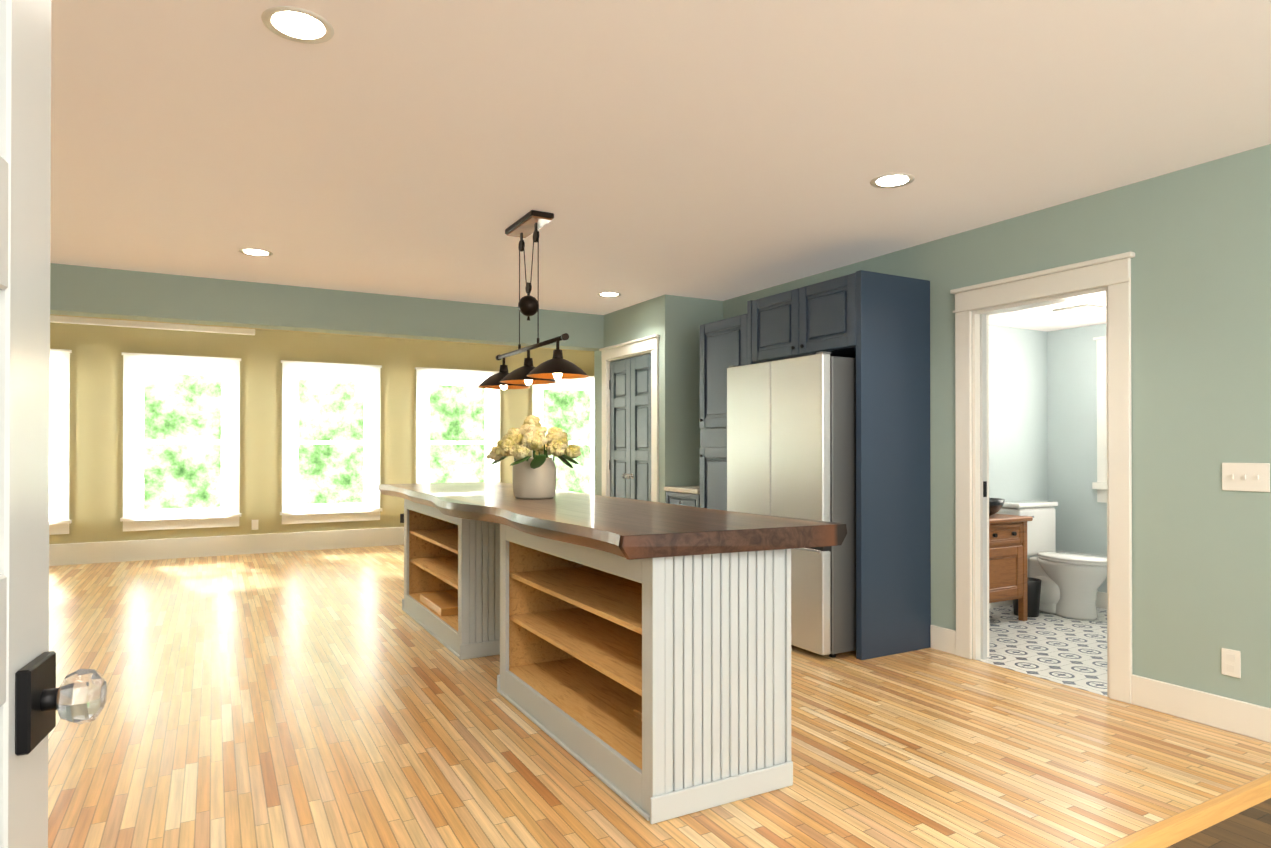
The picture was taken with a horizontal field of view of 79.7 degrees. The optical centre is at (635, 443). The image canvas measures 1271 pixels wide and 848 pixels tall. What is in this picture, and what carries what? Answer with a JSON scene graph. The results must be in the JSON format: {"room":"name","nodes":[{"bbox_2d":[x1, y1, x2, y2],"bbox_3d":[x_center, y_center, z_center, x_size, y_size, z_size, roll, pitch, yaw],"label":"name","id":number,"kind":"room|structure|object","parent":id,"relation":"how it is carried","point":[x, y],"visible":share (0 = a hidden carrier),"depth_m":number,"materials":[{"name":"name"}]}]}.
{"room":"kitchen","nodes":[
{"label":"kitchen","id":0,"kind":"room"},
{"bbox_2d":[0,0,106,847],"bbox_3d":[-0.446,0.187,0.402,0.200,2.038,0.887,0,0,-29],"label":"entry door","id":1,"kind":"structure","parent":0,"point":[33,698],"depth_m":0.74,"materials":[{"name":"white wood"}]},
{"bbox_2d":[49,314,593,543],"bbox_3d":[-3.096,-0.203,7.761,9.020,2.920,3.260,0,0,-29],"label":"wall","id":2,"kind":"structure","parent":0,"point":[96,449],"depth_m":8.74,"materials":[{"name":"yellow paint"}]},
{"bbox_2d":[49,349,71,534],"bbox_3d":[-6.378,-0.016,7.677,1.140,1.905,0.221,0,0,-29],"label":"window","id":3,"kind":"structure","parent":2,"relation":"in","point":[59,521],"depth_m":7.85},
{"bbox_2d":[120,352,240,530],"bbox_3d":[-5.010,-0.012,8.436,1.140,1.905,0.221,0,0,-29],"label":"window","id":4,"kind":"structure","parent":2,"relation":"in","point":[136,515],"depth_m":8.35,"materials":[{"name":"white wood"}]},
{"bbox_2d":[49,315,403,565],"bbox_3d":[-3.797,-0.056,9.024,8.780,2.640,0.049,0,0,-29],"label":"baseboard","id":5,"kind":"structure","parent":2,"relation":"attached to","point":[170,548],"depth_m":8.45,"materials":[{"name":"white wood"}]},
{"bbox_2d":[252,520,257,529],"bbox_3d":[-4.363,0.935,8.729,0.070,0.115,0.006,0,0,-29],"label":"electrical outlet plate","id":6,"kind":"object","parent":2,"relation":"attached to","point":[254,524],"depth_m":8.73,"materials":[{"name":"white plastic"}]},
{"bbox_2d":[280,360,381,523],"bbox_3d":[-3.663,-0.008,9.184,1.140,1.905,0.221,0,0,-29],"label":"window","id":7,"kind":"structure","parent":2,"relation":"in","point":[368,508],"depth_m":9.12,"materials":[{"name":"white wood"}]},
{"bbox_2d":[400,514,403,522],"bbox_3d":[-2.912,0.939,9.535,0.070,0.115,0.006,0,0,-29],"label":"electrical outlet plate","id":8,"kind":"object","parent":2,"relation":"attached to","point":[401,515],"depth_m":9.53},
{"bbox_2d":[415,367,499,482],"bbox_3d":[-2.317,-0.004,9.931,1.140,1.905,0.221,0,0,-29],"label":"window","id":9,"kind":"structure","parent":2,"relation":"in","point":[426,378],"depth_m":9.83,"materials":[{"name":"white wood"}]},
{"bbox_2d":[532,376,593,494],"bbox_3d":[-0.953,0.000,10.688,1.140,1.905,0.221,0,0,-29],"label":"window","id":10,"kind":"structure","parent":2,"relation":"in","point":[585,384],"depth_m":10.71,"materials":[{"name":"white wood"}]},
{"bbox_2d":[50,263,603,350],"bbox_3d":[-3.223,-1.329,5.719,6.570,0.850,0.200,0,0,-29],"label":"header beam","id":11,"kind":"structure","parent":0,"point":[85,291],"depth_m":5.94,"materials":[{"name":"paint"}]},
{"bbox_2d":[594,294,677,502],"bbox_3d":[-0.035,0.017,6.840,0.100,2.470,1.320,0,0,-29],"label":"wall","id":12,"kind":"structure","parent":0,"point":[658,315],"depth_m":6.30,"materials":[{"name":"green paint"}]},
{"bbox_2d":[599,334,659,501],"bbox_3d":[-0.027,0.177,6.787,0.140,2.150,1.060,0,0,-29],"label":"door frame","id":13,"kind":"structure","parent":12,"relation":"attached to","point":[635,348],"depth_m":6.64,"materials":[{"name":"white wood"}]},
{"bbox_2d":[609,353,650,500],"bbox_3d":[-0.058,0.238,6.769,0.098,2.003,0.808,0,0,-29],"label":"closet doors","id":14,"kind":"structure","parent":12,"relation":"in","point":[630,427],"depth_m":6.76,"materials":[{"name":"painted wood"},{"name":"metal"}]},
{"bbox_2d":[48,545,1270,847],"bbox_3d":[-1.832,1.270,5.496,8.800,0.050,8.715,0,0,-29],"label":"floor","id":15,"kind":"structure","parent":0,"point":[320,699],"depth_m":3.09,"materials":[{"name":"brown wood"}]},
{"bbox_2d":[402,506,792,823],"bbox_3d":[-0.587,0.807,4.214,0.592,0.862,3.698,0,0,-29],"label":"kitchen island","id":16,"kind":"object","parent":15,"relation":"on","point":[642,648],"depth_m":2.75,"materials":[{"name":"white wood"}]},
{"bbox_2d":[378,482,846,565],"bbox_3d":[-0.596,0.336,4.197,0.972,0.076,3.855,0,0,-29],"label":"island countertop","id":17,"kind":"structure","parent":16,"relation":"on","point":[604,530],"depth_m":2.91,"materials":[{"name":"brown wood"}]},
{"bbox_2d":[486,415,580,498],"bbox_3d":[-0.544,0.070,4.134,0.478,0.453,0.457,0,0,-29],"label":"vase","id":18,"kind":"object","parent":17,"relation":"on","point":[534,476],"visible":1,"depth_m":4.04,"materials":[{"name":"white ceramic"}]},
{"bbox_2d":[664,490,695,506],"bbox_3d":[0.616,0.819,6.154,0.576,0.860,0.496,0,0,-29],"label":"base cabinet","id":19,"kind":"object","parent":15,"relation":"on","point":[678,499],"depth_m":6.02,"materials":[{"name":"blue wood"}]},
{"bbox_2d":[664,486,695,493],"bbox_3d":[0.609,0.371,6.154,0.591,0.035,0.494,0,0,-29],"label":"countertop","id":20,"kind":"structure","parent":19,"relation":"on","point":[675,489],"depth_m":6.05,"materials":[{"name":"beige stone"}]},
{"bbox_2d":[696,310,747,510],"bbox_3d":[0.882,0.171,5.679,0.576,2.150,0.600,0,0,-29],"label":"tall cabinet","id":21,"kind":"object","parent":15,"relation":"on","point":[723,343],"depth_m":5.61,"materials":[{"name":"blue wood"}]},
{"bbox_2d":[727,351,855,657],"bbox_3d":[1.171,0.361,4.901,0.772,1.762,0.920,0,0,-29],"label":"fridge","id":22,"kind":"object","parent":15,"relation":"on","point":[791,437],"visible":0.6,"depth_m":4.44,"materials":[{"name":"metal"}]},
{"bbox_2d":[50,0,1270,314],"bbox_3d":[-0.950,-1.282,2.222,7.390,0.080,8.520,0,0,-29],"label":"ceiling","id":23,"kind":"structure","parent":0,"point":[646,150],"depth_m":3.01,"materials":[{"name":"white paint"}]},
{"bbox_2d":[239,248,272,256],"bbox_3d":[-2.440,-1.226,4.895,0.200,0.004,0.200,0,0,-29],"label":"recessed light","id":24,"kind":"object","parent":23,"relation":"in","point":[255,252],"visible":1,"depth_m":4.89,"materials":[{"name":"beige"}]},
{"bbox_2d":[261,6,333,43],"bbox_3d":[-1.001,-1.240,2.262,0.200,0.004,0.200,0,0,-29],"label":"recessed light","id":25,"kind":"object","parent":23,"relation":"in","point":[296,24],"visible":1,"depth_m":2.25,"materials":[{"name":"beige"}]},
{"bbox_2d":[477,210,588,389],"bbox_3d":[-0.593,-0.775,4.224,0.314,0.910,1.134,0,0,-29],"label":"pendant light","id":26,"kind":"object","parent":23,"relation":"hanging from","point":[557,366],"visible":1,"depth_m":4.16,"materials":[{"name":"brown metal"}]},
{"bbox_2d":[597,292,620,296],"bbox_3d":[-0.215,-1.218,6.244,0.200,0.004,0.200,0,0,-29],"label":"recessed light","id":27,"kind":"object","parent":23,"relation":"in","point":[608,294],"visible":0.96,"depth_m":6.24,"materials":[{"name":"beige"}]},
{"bbox_2d":[870,173,914,187],"bbox_3d":[1.207,-1.233,3.579,0.200,0.004,0.200,0,0,-29],"label":"recessed light","id":28,"kind":"object","parent":23,"relation":"in","point":[894,180],"visible":1,"depth_m":3.57,"materials":[{"name":"beige"}]},
{"bbox_2d":[678,296,721,485],"bbox_3d":[0.514,0.015,6.459,0.450,2.470,0.120,0,0,-29],"label":"wall","id":29,"kind":"structure","parent":0,"point":[693,313],"depth_m":6.36,"materials":[{"name":"green paint"}]},
{"bbox_2d":[722,144,1270,707],"bbox_3d":[2.228,0.002,3.979,0.120,2.470,8.520,0,0,-29],"label":"wall","id":30,"kind":"structure","parent":0,"point":[1196,240],"depth_m":3.44,"materials":[{"name":"green paint"}]},
{"bbox_2d":[748,270,927,364],"bbox_3d":[1.285,-0.773,4.958,0.576,0.430,0.980,0,0,-29],"label":"upper cabinet","id":31,"kind":"object","parent":30,"relation":"attached to","point":[876,325],"depth_m":4.57,"materials":[{"name":"blue wood"}]},
{"bbox_2d":[950,251,1134,703],"bbox_3d":[2.160,0.168,4.061,0.162,2.140,1.010,0,0,-29],"label":"door frame","id":32,"kind":"structure","parent":30,"relation":"attached to","point":[1109,277],"depth_m":4.04,"materials":[{"name":"white wood"}]},
{"bbox_2d":[1131,674,1270,742],"bbox_3d":[3.264,1.156,1.964,0.015,0.140,3.760,0,0,-29],"label":"baseboard","id":33,"kind":"structure","parent":30,"relation":"attached to","point":[1233,715],"depth_m":3.34,"materials":[{"name":"white wood"}]},
{"bbox_2d":[1221,648,1240,677],"bbox_3d":[2.550,0.941,3.261,0.008,0.115,0.070,0,0,-29],"label":"electrical outlet plate","id":34,"kind":"object","parent":30,"relation":"attached to","point":[1230,662],"visible":1,"depth_m":3.26,"materials":[{"name":"white plastic"}]},
{"bbox_2d":[1222,463,1269,491],"bbox_3d":[2.573,0.143,3.215,0.016,0.120,0.170,0,0,-29],"label":"switch plate","id":35,"kind":"object","parent":30,"relation":"attached to","point":[1252,477],"visible":1,"depth_m":3.21,"materials":[{"name":"white plastic"}]},
{"bbox_2d":[977,604,1106,695],"bbox_3d":[2.948,1.267,4.870,2.250,0.050,2.150,0,0,-29],"label":"floor","id":36,"kind":"structure","parent":0,"point":[1061,650],"depth_m":4.62,"materials":[{"name":"white tile"}]},
{"bbox_2d":[989,514,1032,620],"bbox_3d":[2.341,0.879,5.327,0.780,0.730,0.425,0,0,-29],"label":"bathroom vanity","id":37,"kind":"object","parent":36,"relation":"on","point":[1007,557],"visible":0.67,"depth_m":5.25,"materials":[{"name":"brown wood"}]},
{"bbox_2d":[989,498,1004,515],"bbox_3d":[2.453,0.454,5.406,0.310,0.120,0.310,0,0,-29],"label":"sink bowl","id":38,"kind":"object","parent":37,"relation":"on","point":[996,505],"visible":0.23,"depth_m":5.28,"materials":[{"name":"silver metal"}]},
{"bbox_2d":[1013,577,1041,616],"bbox_3d":[2.833,1.115,5.521,0.200,0.260,0.200,0,0,-29],"label":"bin","id":39,"kind":"object","parent":36,"relation":"on","point":[1033,593],"visible":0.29,"depth_m":5.44,"materials":[{"name":"black metal"}]},
{"bbox_2d":[996,500,1106,619],"bbox_3d":[3.113,0.846,5.574,0.480,0.800,0.763,0,0,-29],"label":"toilet","id":40,"kind":"object","parent":36,"relation":"on","point":[1071,582],"visible":0.77,"depth_m":5.49,"materials":[{"name":"ceramic"}]},
{"bbox_2d":[989,296,1105,331],"bbox_3d":[2.978,-0.948,4.870,2.050,0.080,2.100,0,0,-29],"label":"ceiling","id":41,"kind":"structure","parent":0,"point":[1045,318],"depth_m":5.52,"materials":[{"name":"white paint"}]},
{"bbox_2d":[1052,304,1105,314],"bbox_3d":[2.985,-0.893,5.114,0.240,0.025,0.240,0,0,-29],"label":"recessed light","id":42,"kind":"object","parent":41,"relation":"in","point":[1081,309],"visible":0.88,"depth_m":5.05,"materials":[{"name":"white"}]},
{"bbox_2d":[989,324,1106,592],"bbox_3d":[2.083,0.004,4.368,0.004,2.470,2.100,0,0,-29],"label":"wall","id":43,"kind":"structure","parent":0,"point":[1042,415],"depth_m":4.07,"materials":[{"name":"paint"}]},
{"bbox_2d":[989,600,1012,607],"bbox_3d":[2.481,1.186,5.660,1.940,0.120,0.013,0,0,-29],"label":"baseboard","id":44,"kind":"structure","parent":43,"relation":"attached to","point":[996,604],"depth_m":5.83,"materials":[{"name":"white wood"}]},
{"bbox_2d":[1092,336,1106,502],"bbox_3d":[3.704,-0.180,5.409,0.050,1.250,0.885,0,0,-29],"label":"bathroom window","id":45,"kind":"structure","parent":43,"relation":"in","point":[1100,485],"depth_m":5.75,"materials":[{"name":"white"}]},
{"bbox_2d":[1096,591,1106,608],"bbox_3d":[3.789,1.184,5.285,0.013,0.120,1.860,0,0,-29],"label":"baseboard","id":46,"kind":"structure","parent":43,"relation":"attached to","point":[1101,600],"depth_m":5.75,"materials":[{"name":"white wood"}]},
{"bbox_2d":[1166,798,1270,847],"bbox_3d":[0.311,1.257,-0.063,7.150,0.058,3.085,0,0,-29],"label":"floor","id":47,"kind":"structure","parent":0,"point":[1250,827],"depth_m":2.42,"materials":[{"name":"brown wood"}]},
{"bbox_2d":[1100,772,1270,847],"bbox_3d":[-0.417,1.226,1.249,7.150,0.018,0.085,0,0,-29],"label":"threshold","id":48,"kind":"object","parent":47,"relation":"on","point":[1175,828],"depth_m":2.50,"materials":[{"name":"brown wood"}]},
{"label":"outside","id":49,"kind":"structure","parent":0,"visible":0},
{"bbox_2d":[144,373,589,509],"bbox_3d":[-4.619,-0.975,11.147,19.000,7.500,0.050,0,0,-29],"label":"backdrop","id":50,"kind":"structure","parent":49,"point":[180,407],"depth_m":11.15,"materials":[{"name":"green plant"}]}
]}

